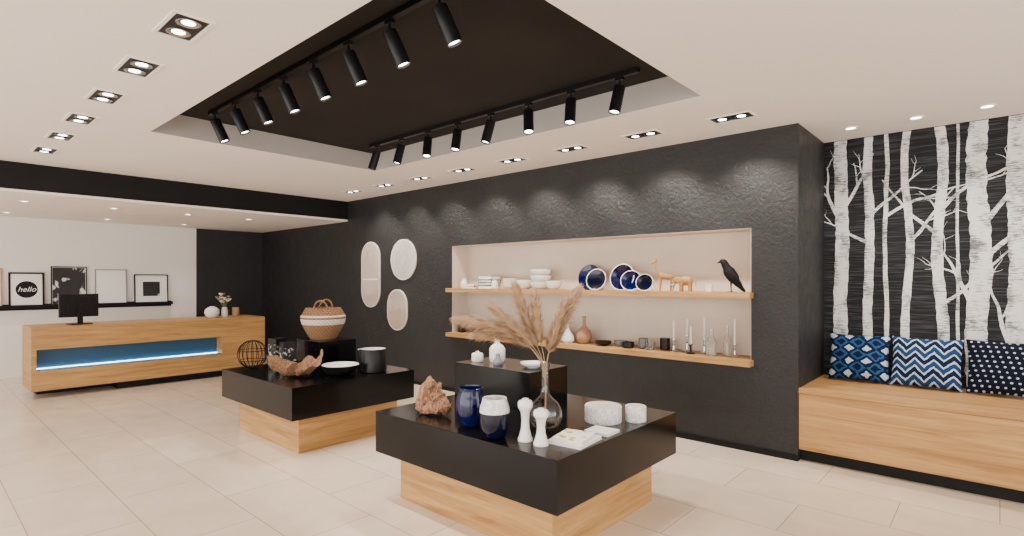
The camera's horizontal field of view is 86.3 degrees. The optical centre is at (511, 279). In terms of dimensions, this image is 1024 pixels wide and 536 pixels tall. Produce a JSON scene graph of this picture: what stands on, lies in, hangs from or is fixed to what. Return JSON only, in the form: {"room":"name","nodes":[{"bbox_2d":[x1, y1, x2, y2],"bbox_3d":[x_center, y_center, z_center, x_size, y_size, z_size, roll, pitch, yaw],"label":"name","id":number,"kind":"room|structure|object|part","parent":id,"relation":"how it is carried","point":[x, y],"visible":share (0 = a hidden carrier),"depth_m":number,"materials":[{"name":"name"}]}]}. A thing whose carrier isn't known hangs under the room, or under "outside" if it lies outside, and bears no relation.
{"room":"store","nodes":[
{"label":"store","id":0,"kind":"room"},
{"bbox_2d":[0,216,261,378],"bbox_3d":[-8.167,0.050,7.895,0.100,2.900,9.900,0,0,42],"label":"wall","id":1,"kind":"structure","parent":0,"point":[199,265],"depth_m":9.54,"materials":[{"name":"white paint"}]},
{"bbox_2d":[0,304,57,310],"label":"ledge","id":2,"kind":"object","parent":1,"relation":"attached to","point":[55,306],"depth_m":8.47,"materials":[{"name":"black wood"}]},
{"bbox_2d":[0,268,1,305],"bbox_3d":[-7.874,0.118,8.089,0.025,0.594,0.480,-5,-3,42],"label":"picture frame","id":3,"kind":"object","parent":2,"relation":"on","point":[0,268],"depth_m":8.25,"materials":[{"name":"brown wood"}]},
{"bbox_2d":[8,272,44,304],"bbox_3d":[-7.526,0.148,8.475,0.025,0.534,0.420,-5,-3,42],"label":"picture frame","id":4,"kind":"object","parent":2,"relation":"on","point":[24,288],"depth_m":8.47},
{"bbox_2d":[50,266,86,303],"bbox_3d":[-7.183,0.098,8.865,0.025,0.634,0.460,-5,-3,42],"label":"picture frame","id":5,"kind":"object","parent":2,"relation":"on","point":[64,279],"depth_m":8.85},
{"bbox_2d":[99,301,172,307],"label":"ledge","id":6,"kind":"object","parent":1,"relation":"attached to","point":[163,303],"depth_m":9.52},
{"bbox_2d":[95,269,126,302],"bbox_3d":[-6.809,0.118,9.282,0.025,0.594,0.440,-5,-3,42],"label":"picture frame","id":7,"kind":"object","parent":6,"relation":"on","point":[110,284],"depth_m":9.28,"materials":[{"name":"white paper"}]},
{"bbox_2d":[134,274,168,301],"bbox_3d":[-6.414,0.158,9.721,0.025,0.514,0.520,-5,-3,42],"label":"picture frame","id":8,"kind":"object","parent":6,"relation":"on","point":[147,287],"depth_m":9.71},
{"bbox_2d":[0,191,344,232],"bbox_3d":[-7.086,-1.020,6.628,3.200,0.100,9.450,0,0,42],"label":"ceiling","id":9,"kind":"structure","parent":0,"point":[41,206],"depth_m":8.22,"materials":[{"name":"paint"}]},
{"bbox_2d":[0,0,1023,201],"bbox_3d":[-1.042,-1.450,1.896,12.080,0.300,10.440,0,0,42],"label":"ceiling","id":10,"kind":"structure","parent":0,"point":[826,67],"depth_m":3.77,"materials":[{"name":"paint"}]},
{"bbox_2d":[30,146,60,154],"bbox_3d":[-4.673,-1.296,5.472,0.340,0.008,0.190,0,0,42],"label":"recessed light","id":11,"kind":"object","parent":10,"relation":"in","point":[38,149],"visible":1,"depth_m":5.46,"materials":[{"name":"paint"}]},
{"bbox_2d":[44,131,77,141],"bbox_3d":[-4.076,-1.296,4.939,0.340,0.008,0.190,0,0,42],"label":"recessed light","id":12,"kind":"object","parent":10,"relation":"in","point":[55,135],"visible":1,"depth_m":4.93,"materials":[{"name":"paint"}]},
{"bbox_2d":[61,112,99,125],"bbox_3d":[-3.479,-1.296,4.406,0.340,0.008,0.190,0,0,42],"label":"recessed light","id":13,"kind":"object","parent":10,"relation":"in","point":[71,117],"visible":1,"depth_m":4.39,"materials":[{"name":"paint"}]},
{"bbox_2d":[83,87,127,105],"bbox_3d":[-2.882,-1.296,3.874,0.340,0.008,0.190,0,0,42],"label":"recessed light","id":14,"kind":"object","parent":10,"relation":"in","point":[96,94],"visible":1,"depth_m":3.87,"materials":[{"name":"paint"}]},
{"bbox_2d":[112,55,164,78],"bbox_3d":[-2.286,-1.296,3.341,0.340,0.008,0.190,0,0,42],"label":"recessed light","id":15,"kind":"object","parent":10,"relation":"in","point":[130,65],"visible":1,"depth_m":3.33,"materials":[{"name":"paint"}]},
{"bbox_2d":[152,9,215,43],"bbox_3d":[-1.689,-1.296,2.808,0.340,0.008,0.190,0,0,42],"label":"recessed light","id":16,"kind":"object","parent":10,"relation":"in","point":[178,25],"visible":1,"depth_m":2.80,"materials":[{"name":"paint"}]},
{"bbox_2d":[208,0,461,143],"bbox_3d":[-1.363,-1.350,3.728,3.500,0.301,0.143,0,0,42],"label":"track lights","id":17,"kind":"object","parent":10,"relation":"hanging from","point":[450,33],"visible":1,"depth_m":3.44,"materials":[{"name":"black metal"}]},
{"bbox_2d":[343,189,364,193],"bbox_3d":[-2.332,-1.296,8.020,0.340,0.008,0.190,0,0,42],"label":"recessed light","id":18,"kind":"object","parent":10,"relation":"in","point":[353,191],"visible":1,"depth_m":8.00,"materials":[{"name":"paint"}]},
{"bbox_2d":[373,183,395,187],"bbox_3d":[-1.748,-1.296,7.499,0.340,0.008,0.190,0,0,42],"label":"recessed light","id":19,"kind":"object","parent":10,"relation":"in","point":[384,185],"visible":1,"depth_m":7.49,"materials":[{"name":"paint"}]},
{"bbox_2d":[408,175,434,180],"bbox_3d":[-1.164,-1.296,6.978,0.340,0.008,0.190,0,0,42],"label":"recessed light","id":20,"kind":"object","parent":10,"relation":"in","point":[419,178],"visible":1,"depth_m":6.97,"materials":[{"name":"paint"}]},
{"bbox_2d":[448,167,478,172],"bbox_3d":[-0.580,-1.296,6.456,0.340,0.008,0.190,0,0,42],"label":"recessed light","id":21,"kind":"object","parent":10,"relation":"in","point":[464,169],"visible":1,"depth_m":6.45,"materials":[{"name":"paint"}]},
{"bbox_2d":[368,67,639,170],"bbox_3d":[-0.352,-1.348,4.936,3.300,0.305,0.125,0,0,42],"label":"rail","id":22,"kind":"object","parent":10,"relation":"hanging from","point":[616,101],"visible":1,"depth_m":4.60,"materials":[{"name":"black metal"}]},
{"bbox_2d":[495,156,529,163],"bbox_3d":[0.004,-1.296,5.935,0.340,0.008,0.190,0,0,42],"label":"recessed light","id":23,"kind":"object","parent":10,"relation":"in","point":[514,159],"visible":1,"depth_m":5.92,"materials":[{"name":"paint"}]},
{"bbox_2d":[552,144,590,153],"bbox_3d":[0.589,-1.296,5.413,0.340,0.008,0.190,0,0,42],"label":"recessed light","id":24,"kind":"object","parent":10,"relation":"in","point":[578,147],"visible":1,"depth_m":5.39,"materials":[{"name":"paint"}]},
{"bbox_2d":[621,129,665,140],"bbox_3d":[1.173,-1.296,4.892,0.340,0.008,0.190,0,0,42],"label":"recessed light","id":25,"kind":"object","parent":10,"relation":"in","point":[650,133],"visible":1,"depth_m":4.88,"materials":[{"name":"paint"}]},
{"bbox_2d":[706,110,757,124],"bbox_3d":[1.757,-1.296,4.370,0.340,0.008,0.190,0,0,42],"label":"recessed light","id":26,"kind":"object","parent":10,"relation":"in","point":[746,114],"visible":1,"depth_m":4.37,"materials":[{"name":"paint"}]},
{"bbox_2d":[843,126,857,129],"bbox_3d":[2.894,-1.296,4.668,0.110,0.008,0.110,0,0,42],"label":"recessed light","id":27,"kind":"object","parent":10,"relation":"in","point":[849,127],"visible":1,"depth_m":4.66,"materials":[{"name":"paint"}]},
{"bbox_2d":[908,115,924,119],"bbox_3d":[3.230,-1.296,4.369,0.110,0.008,0.110,0,0,42],"label":"recessed light","id":28,"kind":"object","parent":10,"relation":"in","point":[918,116],"visible":1,"depth_m":4.36,"materials":[{"name":"paint"}]},
{"bbox_2d":[978,104,996,108],"bbox_3d":[3.551,-1.296,4.082,0.110,0.008,0.110,0,0,42],"label":"recessed light","id":29,"kind":"object","parent":10,"relation":"in","point":[986,106],"visible":1,"depth_m":4.08,"materials":[{"name":"paint"}]},
{"bbox_2d":[0,356,1023,535],"bbox_3d":[-2.285,1.550,3.072,15.500,0.100,10.540,0,0,42],"label":"floor","id":30,"kind":"structure","parent":0,"point":[170,458],"depth_m":3.97,"materials":[{"name":"beige tile"}]},
{"bbox_2d":[22,315,264,394],"bbox_3d":[-5.302,1.050,8.138,0.750,0.900,2.900,0,0,42],"label":"reception desk","id":31,"kind":"object","parent":30,"relation":"on","point":[56,357],"depth_m":7.68,"materials":[{"name":"brown wood"}]},
{"bbox_2d":[58,294,98,324],"bbox_3d":[-5.873,0.395,7.417,0.200,0.410,0.440,0,0,33],"label":"computer monitor","id":32,"kind":"object","parent":31,"relation":"on","point":[79,306],"visible":1,"depth_m":7.38,"materials":[{"name":"black plastic"}]},
{"bbox_2d":[204,306,219,317],"bbox_3d":[-4.762,0.509,8.675,0.216,0.180,0.216,0,0,42],"label":"round vase","id":33,"kind":"object","parent":31,"relation":"on","point":[211,311],"visible":1,"depth_m":8.61,"materials":[{"name":"white ceramic"}]},
{"bbox_2d":[215,293,231,316],"bbox_3d":[-4.660,0.404,8.847,0.231,0.391,0.187,0,0,-9],"label":"flower vase","id":34,"kind":"object","parent":31,"relation":"on","point":[224,312],"visible":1,"depth_m":8.81,"materials":[{"name":"white ceramic"}]},
{"bbox_2d":[232,307,238,316],"bbox_3d":[-4.546,0.524,8.992,0.110,0.150,0.110,0,0,42],"label":"vase","id":35,"kind":"object","parent":31,"relation":"on","point":[235,310],"visible":1,"depth_m":8.95,"materials":[{"name":"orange ceramic"}]},
{"bbox_2d":[222,360,413,453],"bbox_3d":[-1.959,1.200,5.509,1.480,0.600,1.270,0,0,42],"label":"display table","id":36,"kind":"object","parent":30,"relation":"on","point":[317,409],"visible":0.89,"depth_m":5.00,"materials":[{"name":"black paint"}]},
{"bbox_2d":[237,340,267,367],"bbox_3d":[-2.654,0.756,5.587,0.286,0.287,0.283,0,0,22],"label":"wire sphere","id":37,"kind":"object","parent":36,"relation":"on","point":[255,341],"visible":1,"depth_m":5.56,"materials":[{"name":"metal"}]},
{"bbox_2d":[268,337,286,364],"bbox_3d":[-2.497,0.759,5.822,0.136,0.280,0.136,0,0,30],"label":"canister","id":38,"kind":"object","parent":36,"relation":"on","point":[273,343],"visible":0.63,"depth_m":5.77,"materials":[{"name":"black"}]},
{"bbox_2d":[279,341,296,361],"bbox_3d":[-2.342,0.774,5.710,0.136,0.250,0.136,0,0,-40],"label":"canister","id":39,"kind":"object","parent":36,"relation":"on","point":[287,350],"visible":0.76,"depth_m":5.67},
{"bbox_2d":[269,349,324,374],"bbox_3d":[-2.021,0.774,5.121,0.501,0.252,0.344,0,0,7],"label":"bowl","id":40,"kind":"object","parent":36,"relation":"on","point":[307,363],"visible":1,"depth_m":5.07,"materials":[{"name":"brown wood"}]},
{"bbox_2d":[297,337,355,366],"bbox_3d":[-2.023,0.770,5.948,0.500,0.260,0.420,0,0,42],"label":"display riser","id":41,"kind":"object","parent":36,"relation":"on","point":[339,349],"visible":0.67,"depth_m":5.79,"materials":[{"name":"black paint"}]},
{"bbox_2d":[300,299,345,339],"bbox_3d":[-2.059,0.425,5.967,0.476,0.429,0.476,0,0,-10],"label":"wicker basket","id":42,"kind":"object","parent":41,"relation":"on","point":[319,323],"visible":1,"depth_m":5.80,"materials":[{"name":"brown wicker"}]},
{"bbox_2d":[321,361,358,375],"bbox_3d":[-1.625,0.848,5.177,0.344,0.104,0.344,0,0,42],"label":"serving bowl","id":43,"kind":"object","parent":36,"relation":"on","point":[342,368],"visible":1,"depth_m":5.09,"materials":[{"name":"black ceramic"}]},
{"bbox_2d":[357,348,360,367],"bbox_3d":[-1.494,0.804,5.624,0.190,0.190,0.190,0,0,42],"label":"planter pot","id":44,"kind":"object","parent":36,"relation":"on","point":[358,350],"visible":0.18,"depth_m":5.56,"materials":[{"name":"black ceramic"}]},
{"bbox_2d":[360,347,385,372],"bbox_3d":[-1.367,0.787,5.376,0.250,0.225,0.250,0,0,42],"label":"planter pot","id":45,"kind":"object","parent":36,"relation":"on","point":[372,359],"visible":1,"depth_m":5.27,"materials":[{"name":"black ceramic"}]},
{"bbox_2d":[376,394,675,535],"bbox_3d":[0.090,1.200,3.739,1.555,0.600,1.342,0,0,42],"label":"display table","id":46,"kind":"object","parent":30,"relation":"on","point":[504,486],"visible":0.81,"depth_m":3.22,"materials":[{"name":"black paint"}]},
{"bbox_2d":[416,376,450,415],"bbox_3d":[-0.526,0.776,3.658,0.258,0.247,0.132,0,0,19],"label":"rock","id":47,"kind":"object","parent":46,"relation":"on","point":[430,399],"visible":1,"depth_m":3.63,"materials":[{"name":"brown stone"}]},
{"bbox_2d":[456,385,483,427],"bbox_3d":[-0.256,0.781,3.392,0.184,0.236,0.184,0,0,42],"label":"glass jar","id":48,"kind":"object","parent":46,"relation":"on","point":[469,397],"visible":0.89,"depth_m":3.32,"materials":[{"name":"blue glass"}]},
{"bbox_2d":[479,395,509,438],"bbox_3d":[-0.100,0.787,3.132,0.174,0.225,0.174,0,0,42],"label":"jar","id":49,"kind":"object","parent":46,"relation":"on","point":[494,415],"visible":1,"depth_m":3.06,"materials":[{"name":"blue ceramic"}]},
{"bbox_2d":[455,357,566,408],"bbox_3d":[-0.017,0.770,4.171,0.760,0.260,0.440,0,0,42],"label":"display riser","id":50,"kind":"object","parent":46,"relation":"on","point":[513,380],"visible":0.74,"depth_m":3.98,"materials":[{"name":"black paint"}]},
{"bbox_2d":[472,351,482,361],"bbox_3d":[-0.271,0.599,4.291,0.092,0.082,0.092,0,0,42],"label":"jar","id":51,"kind":"object","parent":50,"relation":"on","point":[476,357],"visible":1,"depth_m":4.25,"materials":[{"name":"white ceramic"}]},
{"bbox_2d":[489,336,504,361],"bbox_3d":[-0.116,0.539,4.300,0.124,0.200,0.124,0,0,42],"label":"bottle vase","id":52,"kind":"object","parent":50,"relation":"on","point":[496,347],"visible":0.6,"depth_m":4.25,"materials":[{"name":"white ceramic"}]},
{"bbox_2d":[493,353,502,364],"bbox_3d":[-0.107,0.600,4.144,0.076,0.080,0.076,0,0,42],"label":"jar","id":53,"kind":"object","parent":50,"relation":"on","point":[497,361],"visible":1,"depth_m":4.12,"materials":[{"name":"grey ceramic"}]},
{"bbox_2d":[520,360,545,367],"bbox_3d":[0.155,0.622,4.017,0.190,0.035,0.190,0,0,42],"label":"shallow dish","id":54,"kind":"object","parent":50,"relation":"on","point":[529,363],"visible":0.8,"depth_m":4.04,"materials":[{"name":"white ceramic"}]},
{"bbox_2d":[451,279,583,431],"bbox_3d":[0.027,0.439,3.267,0.835,0.922,0.227,0,0,2],"label":"vase","id":55,"kind":"object","parent":46,"relation":"on","point":[531,335],"visible":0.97,"depth_m":3.25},
{"bbox_3d":[0.197,0.700,3.269,0.210,0.400,0.210,0,0,42],"label":"vase glass","id":56,"kind":"part","parent":55,"relation":"part of","materials":[{"name":"clear glass"}]},
{"bbox_2d":[518,398,532,442],"bbox_3d":[0.074,0.782,3.064,0.084,0.235,0.084,0,0,42],"label":"candlestick","id":57,"kind":"object","parent":46,"relation":"on","point":[525,405],"visible":1,"depth_m":3.04,"materials":[{"name":"white ceramic"}]},
{"bbox_2d":[533,407,548,446],"bbox_3d":[0.158,0.799,2.982,0.084,0.200,0.084,0,0,42],"label":"candlestick","id":58,"kind":"object","parent":46,"relation":"on","point":[540,414],"visible":1,"depth_m":2.96,"materials":[{"name":"white ceramic"}]},
{"bbox_2d":[548,435,601,449],"bbox_3d":[0.351,0.890,3.051,0.210,0.018,0.250,0,0,36],"label":"hardcover book","id":59,"kind":"object","parent":46,"relation":"on","point":[596,438],"visible":0.34,"depth_m":2.96,"materials":[{"name":"paper"}]},
{"bbox_2d":[552,428,595,444],"bbox_3d":[0.347,0.873,3.054,0.180,0.015,0.200,0,0,29],"label":"hardcover book","id":60,"kind":"object","parent":59,"relation":"on","point":[567,435],"visible":1,"depth_m":3.02,"materials":[{"name":"paper"}]},
{"bbox_2d":[584,425,619,436],"bbox_3d":[0.532,0.892,3.231,0.160,0.014,0.140,0,0,39],"label":"hardcover book","id":61,"kind":"object","parent":46,"relation":"on","point":[599,430],"visible":0.88,"depth_m":3.21,"materials":[{"name":"paper"}]},
{"bbox_2d":[585,401,621,425],"bbox_3d":[0.581,0.849,3.489,0.234,0.102,0.234,0,0,42],"label":"bowl","id":62,"kind":"object","parent":46,"relation":"on","point":[603,413],"visible":1,"depth_m":3.40,"materials":[{"name":"white ceramic"}]},
{"bbox_2d":[625,403,645,422],"bbox_3d":[0.790,0.851,3.490,0.132,0.098,0.132,0,0,42],"label":"box","id":63,"kind":"object","parent":46,"relation":"on","point":[634,412],"visible":1,"depth_m":3.44,"materials":[{"name":"white ceramic"}]},
{"bbox_2d":[799,375,1023,503],"bbox_3d":[4.321,1.198,3.369,4.442,0.605,0.882,0,0,42],"label":"built-in bench","id":64,"kind":"object","parent":30,"relation":"on","point":[973,443],"visible":1,"depth_m":4.05,"materials":[{"name":"brown wood"}]},
{"bbox_2d":[828,333,890,383],"bbox_3d":[3.072,0.686,4.842,0.460,0.405,0.214,0,0,39],"label":"throw cushion","id":65,"kind":"object","parent":64,"relation":"on","point":[852,356],"visible":1,"depth_m":4.77,"materials":[{"name":"fabric"}]},
{"bbox_2d":[890,336,963,391],"bbox_3d":[3.426,0.686,4.525,0.480,0.405,0.216,0,0,44],"label":"throw cushion","id":66,"kind":"object","parent":64,"relation":"on","point":[916,362],"visible":1,"depth_m":4.46,"materials":[{"name":"fabric"}]},
{"bbox_2d":[966,339,1023,396],"bbox_3d":[3.805,0.681,4.190,0.500,0.415,0.222,0,0,40],"label":"throw cushion","id":67,"kind":"object","parent":64,"relation":"on","point":[993,367],"visible":1,"depth_m":4.18,"materials":[{"name":"fabric"}]},
{"bbox_2d":[262,123,823,460],"bbox_3d":[-1.053,0.050,8.239,10.055,2.900,0.990,0,0,42],"label":"wall","id":68,"kind":"structure","parent":0,"point":[753,201],"depth_m":5.72,"materials":[{"name":"black paint"}]},
{"bbox_2d":[0,160,347,221],"bbox_3d":[-5.884,-1.185,5.554,0.024,0.430,9.450,0,0,42],"label":"beam","id":69,"kind":"structure","parent":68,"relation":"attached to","point":[20,177],"depth_m":7.00,"materials":[{"name":"paint"}]},
{"bbox_2d":[361,242,380,306],"bbox_3d":[-2.225,-0.085,8.604,0.500,1.030,0.025,0,0,42],"label":"wall mirror","id":70,"kind":"object","parent":68,"relation":"attached to","point":[370,257],"depth_m":8.57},
{"bbox_2d":[387,289,407,329],"bbox_3d":[-1.710,0.445,8.144,0.480,0.610,0.025,0,0,42],"label":"wall mirror","id":71,"kind":"object","parent":68,"relation":"attached to","point":[397,304],"depth_m":8.12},
{"bbox_2d":[391,239,416,279],"bbox_3d":[-1.599,-0.300,8.045,0.600,0.601,0.025,0,0,42],"label":"wall mirror","id":72,"kind":"object","parent":68,"relation":"attached to","point":[403,255],"depth_m":8.03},
{"bbox_2d":[266,352,797,461],"bbox_3d":[-1.387,1.475,7.866,10.054,0.050,0.012,0,0,42],"label":"baseboard","id":73,"kind":"structure","parent":68,"relation":"attached to","point":[757,450],"depth_m":4.88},
{"bbox_2d":[530,269,550,288],"bbox_3d":[0.338,-0.007,6.468,0.250,0.234,0.250,0,0,42],"label":"bowls","id":74,"kind":"object","parent":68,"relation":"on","point":[540,276],"visible":0.86,"depth_m":6.37,"materials":[{"name":"white ceramic"}]},
{"bbox_2d":[586,269,605,289],"bbox_3d":[0.917,-0.007,5.948,0.239,0.233,0.077,0,0,42],"label":"ceramic plate","id":75,"kind":"object","parent":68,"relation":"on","point":[596,278],"visible":1,"depth_m":5.96,"materials":[{"name":"blue ceramic"}]},
{"bbox_2d":[445,331,753,367],"bbox_3d":[0.707,0.725,6.138,3.920,0.050,0.399,0,0,42],"label":"wall shelf","id":76,"kind":"object","parent":68,"relation":"attached to","point":[744,360],"depth_m":5.35,"materials":[{"name":"brown wood"}]},
{"bbox_2d":[458,324,467,331],"bbox_3d":[-0.660,0.625,7.335,0.135,0.150,0.110,0,0,-36],"label":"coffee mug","id":77,"kind":"object","parent":76,"relation":"on","point":[459,326],"visible":0.44,"depth_m":7.28,"materials":[{"name":"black ceramic"}]},
{"bbox_2d":[561,325,574,342],"bbox_3d":[0.624,0.600,6.105,0.150,0.200,0.150,0,0,42],"label":"vase","id":78,"kind":"object","parent":76,"relation":"on","point":[569,337],"visible":0.81,"depth_m":6.05,"materials":[{"name":"white ceramic"}]},
{"bbox_2d":[576,316,591,343],"bbox_3d":[0.798,0.549,6.044,0.176,0.300,0.176,0,0,42],"label":"bottle vase","id":79,"kind":"object","parent":76,"relation":"on","point":[584,336],"visible":1,"depth_m":5.99,"materials":[{"name":"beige ceramic"}]},
{"bbox_2d":[595,340,611,345],"bbox_3d":[0.973,0.674,5.834,0.180,0.050,0.180,0,0,42],"label":"bowl","id":80,"kind":"object","parent":76,"relation":"on","point":[598,342],"visible":1,"depth_m":5.79,"materials":[{"name":"black ceramic"}]},
{"bbox_2d":[614,340,627,346],"bbox_3d":[1.153,0.669,5.781,0.150,0.060,0.150,0,0,42],"label":"bowl","id":81,"kind":"object","parent":76,"relation":"on","point":[617,342],"visible":0.62,"depth_m":5.74,"materials":[{"name":"grey ceramic"}]},
{"bbox_2d":[622,341,633,347],"bbox_3d":[1.196,0.669,5.635,0.120,0.060,0.120,0,0,-31],"label":"tealight holder","id":82,"kind":"object","parent":76,"relation":"on","point":[626,344],"visible":1,"depth_m":5.59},
{"bbox_2d":[638,338,647,347],"bbox_3d":[1.353,0.649,5.629,0.100,0.100,0.100,0,0,-37],"label":"tumbler","id":83,"kind":"object","parent":76,"relation":"on","point":[641,341],"visible":0.77,"depth_m":5.59,"materials":[{"name":"clear glass"}]},
{"bbox_2d":[645,340,654,349],"bbox_3d":[1.389,0.654,5.490,0.100,0.090,0.100,0,0,32],"label":"glass tumbler","id":84,"kind":"object","parent":76,"relation":"on","point":[649,344],"visible":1,"depth_m":5.45,"materials":[{"name":"clear glass"}]},
{"bbox_2d":[669,321,677,351],"bbox_3d":[1.581,0.547,5.345,0.084,0.304,0.084,0,0,42],"label":"candle holder","id":85,"kind":"object","parent":76,"relation":"on","point":[673,339],"visible":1,"depth_m":5.34,"materials":[{"name":"metal"}]},
{"bbox_2d":[683,319,688,351],"bbox_3d":[1.709,0.537,5.338,0.084,0.324,0.084,0,0,42],"label":"candle holder","id":86,"kind":"object","parent":76,"relation":"on","point":[686,335],"visible":0.91,"depth_m":5.33,"materials":[{"name":"metal"}]},
{"bbox_2d":[686,326,694,353],"bbox_3d":[1.696,0.568,5.188,0.084,0.264,0.084,0,0,42],"label":"candle holder","id":87,"kind":"object","parent":76,"relation":"on","point":[690,344],"visible":1,"depth_m":5.18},
{"bbox_2d":[700,317,706,353],"bbox_3d":[1.830,0.527,5.203,0.084,0.344,0.084,0,0,42],"label":"candle holder","id":88,"kind":"object","parent":76,"relation":"on","point":[703,339],"visible":0.91,"depth_m":5.19,"materials":[{"name":"metal"}]},
{"bbox_2d":[706,328,716,355],"bbox_3d":[1.845,0.575,5.055,0.096,0.250,0.096,0,0,42],"label":"glass bottle","id":89,"kind":"object","parent":76,"relation":"on","point":[711,343],"visible":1,"depth_m":5.02,"materials":[{"name":"glass"}]},
{"bbox_2d":[723,326,731,355],"bbox_3d":[2.000,0.565,5.078,0.076,0.270,0.076,0,0,42],"label":"glass bottle","id":90,"kind":"object","parent":76,"relation":"on","point":[727,351],"visible":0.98,"depth_m":5.05,"materials":[{"name":"glass"}]},
{"bbox_2d":[730,319,739,356],"bbox_3d":[2.027,0.527,4.973,0.084,0.344,0.084,0,0,42],"label":"candle holder","id":91,"kind":"object","parent":76,"relation":"on","point":[734,343],"visible":1,"depth_m":4.96,"materials":[{"name":"metal"}]},
{"bbox_2d":[445,288,753,298],"bbox_3d":[0.707,0.135,6.138,3.920,0.050,0.399,0,0,42],"label":"wall shelf","id":92,"kind":"object","parent":68,"relation":"attached to","point":[698,294],"depth_m":5.48,"materials":[{"name":"brown wood"}]},
{"bbox_2d":[461,278,467,287],"bbox_3d":[-0.643,0.042,7.358,0.100,0.135,0.100,0,0,42],"label":"pitcher","id":93,"kind":"object","parent":92,"relation":"on","point":[464,280],"visible":0.75,"depth_m":7.32,"materials":[{"name":"white ceramic"}]},
{"bbox_2d":[463,284,477,287],"bbox_3d":[-0.522,0.084,7.209,0.220,0.052,0.140,0,0,42],"label":"dishes","id":94,"kind":"object","parent":92,"relation":"on","point":[464,285],"visible":0.73,"depth_m":7.13,"materials":[{"name":"white ceramic"}]},
{"bbox_2d":[478,277,499,288],"bbox_3d":[-0.292,0.034,7.030,0.240,0.152,0.160,0,0,42],"label":"dishes","id":95,"kind":"object","parent":92,"relation":"on","point":[483,282],"visible":0.81,"depth_m":6.97,"materials":[{"name":"white ceramic"}]},
{"bbox_2d":[491,280,497,288],"bbox_3d":[-0.217,0.052,6.829,0.084,0.115,0.084,0,0,42],"label":"pitcher","id":96,"kind":"object","parent":92,"relation":"on","point":[494,284],"visible":1,"depth_m":6.80,"materials":[{"name":"white ceramic"}]},
{"bbox_2d":[502,278,518,288],"bbox_3d":[-0.019,0.045,6.840,0.210,0.128,0.210,0,0,42],"label":"bowls","id":97,"kind":"object","parent":92,"relation":"on","point":[506,283],"visible":0.62,"depth_m":6.75,"materials":[{"name":"white ceramic"}]},
{"bbox_2d":[515,280,532,288],"bbox_3d":[0.154,0.054,6.659,0.230,0.110,0.230,0,0,42],"label":"mixing bowl","id":98,"kind":"object","parent":92,"relation":"on","point":[525,284],"visible":0.73,"depth_m":6.57,"materials":[{"name":"white ceramic"}]},
{"bbox_2d":[545,281,560,289],"bbox_3d":[0.474,0.059,6.266,0.184,0.100,0.184,0,0,42],"label":"mixing bowl","id":99,"kind":"object","parent":92,"relation":"on","point":[552,285],"visible":1,"depth_m":6.20,"materials":[{"name":"white ceramic"}]},
{"bbox_2d":[578,265,597,289],"bbox_3d":[0.864,-0.032,6.103,0.290,0.283,0.077,0,0,42],"label":"ceramic plate","id":100,"kind":"object","parent":92,"relation":"on","point":[585,270],"visible":0.44,"depth_m":6.15,"materials":[{"name":"blue ceramic"}]},
{"bbox_2d":[651,258,672,290],"bbox_3d":[1.491,-0.053,5.405,0.240,0.327,0.064,0,0,25],"label":"giraffe figurine","id":101,"kind":"object","parent":92,"relation":"on","point":[661,276],"visible":0.94,"depth_m":5.39,"materials":[{"name":"brown wood"}]},
{"bbox_2d":[671,276,695,291],"bbox_3d":[1.645,0.035,5.245,0.239,0.148,0.090,0,0,27],"label":"elephant figurine","id":102,"kind":"object","parent":92,"relation":"on","point":[683,281],"visible":1,"depth_m":5.21,"materials":[{"name":"brown wood"}]},
{"bbox_2d":[705,284,712,291],"bbox_3d":[1.867,0.074,5.170,0.070,0.070,0.070,0,0,42],"label":"tealight holder","id":103,"kind":"object","parent":92,"relation":"on","point":[708,287],"visible":1,"depth_m":5.14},
{"bbox_2d":[610,264,633,289],"bbox_3d":[1.173,-0.032,5.774,0.290,0.283,0.116,0,0,42],"label":"ceramic plate","id":104,"kind":"object","parent":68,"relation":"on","point":[619,270],"visible":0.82,"depth_m":5.82,"materials":[{"name":"blue ceramic"}]},
{"bbox_2d":[620,270,639,290],"bbox_3d":[1.231,0.004,5.644,0.220,0.211,0.096,0,0,26],"label":"ceramic plate","id":105,"kind":"object","parent":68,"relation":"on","point":[626,279],"visible":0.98,"depth_m":5.67,"materials":[{"name":"blue ceramic"}]},
{"bbox_2d":[636,274,652,290],"bbox_3d":[1.344,0.023,5.534,0.177,0.174,0.083,0,0,42],"label":"ceramic plate","id":106,"kind":"object","parent":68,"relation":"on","point":[644,282],"visible":1,"depth_m":5.55,"materials":[{"name":"blue ceramic"}]},
{"bbox_2d":[660,337,669,349],"bbox_3d":[1.532,0.639,5.469,0.100,0.120,0.100,0,0,-3],"label":"tumbler","id":107,"kind":"object","parent":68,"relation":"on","point":[664,341],"visible":1,"depth_m":5.43,"materials":[{"name":"grey ceramic"}]},
{"bbox_2d":[717,259,745,291],"bbox_3d":[1.968,-0.039,4.910,0.248,0.300,0.107,0,0,16],"label":"bird figurine","id":108,"kind":"object","parent":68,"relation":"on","point":[729,272],"visible":0.98,"depth_m":4.88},
{"bbox_2d":[824,113,1023,388],"bbox_3d":[4.949,0.050,3.475,5.245,2.900,0.103,0,0,42],"label":"wall mural","id":109,"kind":"object","parent":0,"point":[924,227],"depth_m":4.66}
]}

